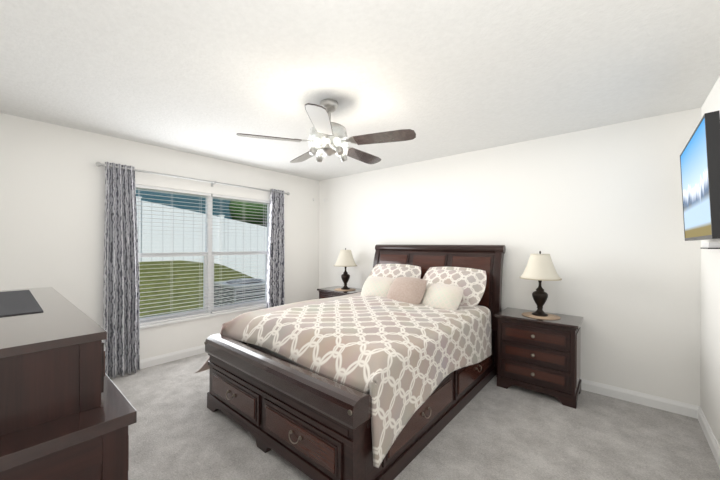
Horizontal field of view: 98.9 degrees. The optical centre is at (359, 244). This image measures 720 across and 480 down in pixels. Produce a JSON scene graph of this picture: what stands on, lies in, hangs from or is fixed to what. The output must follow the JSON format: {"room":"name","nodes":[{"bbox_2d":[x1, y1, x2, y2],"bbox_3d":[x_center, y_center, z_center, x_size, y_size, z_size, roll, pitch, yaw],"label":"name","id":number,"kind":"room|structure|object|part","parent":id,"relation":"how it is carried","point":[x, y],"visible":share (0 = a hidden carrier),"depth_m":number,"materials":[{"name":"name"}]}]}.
{"room":"bedroom","nodes":[
{"label":"bedroom","id":0,"kind":"room"},
{"bbox_2d":[0,113,318,359],"bbox_3d":[-2.031,0.125,3.838,0.150,2.440,3.920,0,0,40],"label":"wall","id":1,"kind":"structure","parent":0,"point":[52,197],"depth_m":3.00,"materials":[{"name":"paint"}]},
{"bbox_2d":[140,345,205,368],"bbox_3d":[-1.970,1.298,3.788,0.016,0.095,3.870,0,0,40],"label":"baseboard","id":2,"kind":"structure","parent":1,"relation":"attached to","point":[181,354],"depth_m":3.54,"materials":[{"name":"white wood"}]},
{"bbox_2d":[95,162,289,194],"bbox_3d":[-1.838,-0.763,3.861,0.109,0.069,2.276,0,0,40],"label":"curtain rod","id":3,"kind":"object","parent":1,"relation":"attached to","point":[98,164],"visible":0.92,"depth_m":3.60,"materials":[{"name":"silver metal"}]},
{"bbox_2d":[103,162,139,377],"bbox_3d":[-2.419,0.260,3.139,0.093,2.144,0.302,0,0,40],"label":"panel","id":4,"kind":"object","parent":3,"relation":"hanging from","point":[121,301],"visible":1,"depth_m":3.13,"materials":[{"name":"fabric"}]},
{"bbox_2d":[267,189,284,307],"bbox_3d":[-1.228,0.265,4.540,0.093,2.144,0.313,0,0,40],"label":"panel","id":5,"kind":"object","parent":3,"relation":"hanging from","point":[276,269],"visible":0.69,"depth_m":4.52,"materials":[{"name":"fabric"}]},
{"bbox_2d":[136,188,269,328],"bbox_3d":[-1.913,0.132,3.935,0.145,1.558,1.840,0,0,40],"label":"window","id":6,"kind":"structure","parent":1,"relation":"in","point":[210,252],"depth_m":3.92,"materials":[{"name":"white plastic"}]},
{"bbox_2d":[135,184,269,325],"bbox_3d":[-1.893,0.119,3.918,0.058,1.522,1.776,0,0,40],"label":"window blinds","id":7,"kind":"object","parent":6,"relation":"attached to","point":[172,230],"visible":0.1,"depth_m":3.81,"materials":[{"name":"white plastic"}]},
{"bbox_2d":[136,189,264,225],"bbox_3d":[-15.074,-3.162,14.224,11.700,8.300,24.000,0,0,40],"label":"sky","id":8,"kind":"structure","parent":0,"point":[186,206],"depth_m":14.35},
{"bbox_2d":[0,0,719,180],"bbox_3d":[-0.281,-1.147,2.356,4.730,0.120,4.220,0,0,40],"label":"ceiling","id":9,"kind":"structure","parent":0,"point":[213,78],"depth_m":1.92,"materials":[{"name":"paint"}]},
{"bbox_2d":[236,99,415,163],"bbox_3d":[-0.215,-0.872,2.410,1.274,0.428,1.238,0,0,40],"label":"ceiling fan","id":10,"kind":"object","parent":9,"relation":"hanging from","point":[327,136],"visible":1,"depth_m":2.26,"materials":[{"name":"silver metal"}]},
{"bbox_3d":[-0.237,-0.775,2.370,0.337,0.176,0.337,0,0,40],"label":"glass","id":11,"kind":"part","parent":10,"relation":"part of","materials":[{"name":"white glass"}]},
{"bbox_2d":[109,353,719,479],"bbox_3d":[-0.292,1.413,2.356,4.730,0.120,4.220,0,0,40],"label":"floor","id":12,"kind":"structure","parent":0,"point":[180,430],"depth_m":2.13,"materials":[{"name":"grey carpet"}]},
{"bbox_2d":[0,287,136,479],"bbox_3d":[-1.513,0.805,1.278,1.736,1.084,0.626,0,0,40],"label":"dresser","id":13,"kind":"object","parent":12,"relation":"on","point":[68,411],"visible":1,"depth_m":0.88,"materials":[{"name":"brown wood"}]},
{"bbox_2d":[317,286,361,298],"bbox_3d":[-0.260,1.008,4.538,0.658,0.690,0.466,0,0,40],"label":"nightstand","id":14,"kind":"object","parent":12,"relation":"on","point":[327,292],"visible":0.1,"depth_m":4.46,"materials":[{"name":"brown wood"}]},
{"bbox_2d":[334,248,356,290],"bbox_3d":[-0.214,0.356,4.535,0.348,0.610,0.352,0,0,40],"label":"lamp","id":15,"kind":"object","parent":14,"relation":"on","point":[345,259],"visible":1,"depth_m":4.46,"materials":[{"name":"brown metal"}]},
{"bbox_3d":[-0.212,0.198,4.536,0.348,0.236,0.348,0,0,40],"label":"lamp shade","id":16,"kind":"part","parent":15,"relation":"part of","materials":[{"name":"white fabric"}]},
{"bbox_2d":[195,244,505,479],"bbox_3d":[-0.019,0.678,3.051,2.094,1.356,2.451,0,0,40],"label":"bed","id":17,"kind":"object","parent":12,"relation":"on","point":[389,371],"visible":1,"depth_m":2.13,"materials":[{"name":"beige fabric"}]},
{"bbox_2d":[211,290,491,468],"bbox_3d":[-0.015,0.861,2.894,1.883,0.563,1.909,0,0,40],"label":"comforter","id":18,"kind":"object","parent":17,"relation":"on","point":[410,357],"depth_m":2.15,"materials":[{"name":"beige fabric"}]},
{"bbox_2d":[495,307,583,408],"bbox_3d":[1.672,1.016,2.897,0.658,0.690,0.466,0,0,40],"label":"nightstand","id":19,"kind":"object","parent":12,"relation":"on","point":[540,355],"visible":1,"depth_m":2.73,"materials":[{"name":"brown wood"}]},
{"bbox_2d":[520,251,561,319],"bbox_3d":[1.699,0.365,2.909,0.348,0.610,0.352,0,0,40],"label":"lamp","id":20,"kind":"object","parent":19,"relation":"on","point":[540,267],"visible":1,"depth_m":2.85,"materials":[{"name":"brown metal"}]},
{"bbox_3d":[1.701,0.207,2.911,0.348,0.236,0.348,0,0,40],"label":"lamp shade","id":21,"kind":"part","parent":20,"relation":"part of","materials":[{"name":"white fabric"}]},
{"bbox_2d":[319,107,701,405],"bbox_3d":[1.031,0.139,3.906,4.730,2.440,0.150,0,0,40],"label":"wall","id":22,"kind":"structure","parent":0,"point":[596,214],"depth_m":2.90,"materials":[{"name":"paint"}]},
{"bbox_2d":[581,379,695,417],"bbox_3d":[0.973,1.311,3.843,4.430,0.095,0.016,0,0,40],"label":"baseboard","id":23,"kind":"structure","parent":22,"relation":"attached to","point":[681,408],"depth_m":2.63,"materials":[{"name":"white wood"}]},
{"bbox_2d":[700,76,719,445],"bbox_3d":[1.459,0.140,0.873,0.150,2.440,3.920,0,0,40],"label":"wall","id":24,"kind":"structure","parent":0,"point":[710,345],"depth_m":2.13,"materials":[{"name":"paint"}]},
{"bbox_2d":[680,110,719,248],"bbox_3d":[2.100,-0.158,1.864,0.156,1.002,0.961,0,0,40],"label":"wall-mounted tv","id":25,"kind":"object","parent":24,"relation":"attached to","point":[700,166],"visible":1,"depth_m":1.66,"materials":[{"name":"black plastic"}]},
{"bbox_2d":[696,406,719,468],"bbox_3d":[1.394,1.313,0.930,0.016,0.095,3.870,0,0,40],"label":"baseboard","id":26,"kind":"structure","parent":24,"relation":"attached to","point":[715,448],"depth_m":2.11,"materials":[{"name":"white wood"}]},
{"label":"outside","id":27,"kind":"structure","parent":0,"visible":0},
{"bbox_2d":[139,260,252,317],"bbox_3d":[-6.215,1.062,11.274,15.850,1.130,26.000,0,0,40],"label":"lawn","id":28,"kind":"structure","parent":27,"point":[162,267],"depth_m":7.49,"materials":[{"name":"green plant"}]},
{"bbox_2d":[136,196,266,279],"bbox_3d":[-6.330,-0.286,8.700,0.160,5.514,24.080,0,0,40],"label":"fence","id":29,"kind":"object","parent":28,"relation":"on","point":[194,234],"depth_m":9.88,"materials":[{"name":"plastic"}]},
{"bbox_2d":[214,278,264,306],"bbox_3d":[-2.052,1.125,5.479,0.960,1.040,0.960,0,0,40],"label":"ac unit","id":30,"kind":"object","parent":28,"relation":"on","point":[239,282],"depth_m":5.19,"materials":[{"name":"grey metal"}]},
{"bbox_2d":[229,200,266,226],"bbox_3d":[-4.675,-1.345,15.417,2.992,5.358,3.869,0,0,40],"label":"tree","id":31,"kind":"object","parent":28,"relation":"on","point":[242,209],"depth_m":13.74,"materials":[{"name":"green plant"}]}
]}

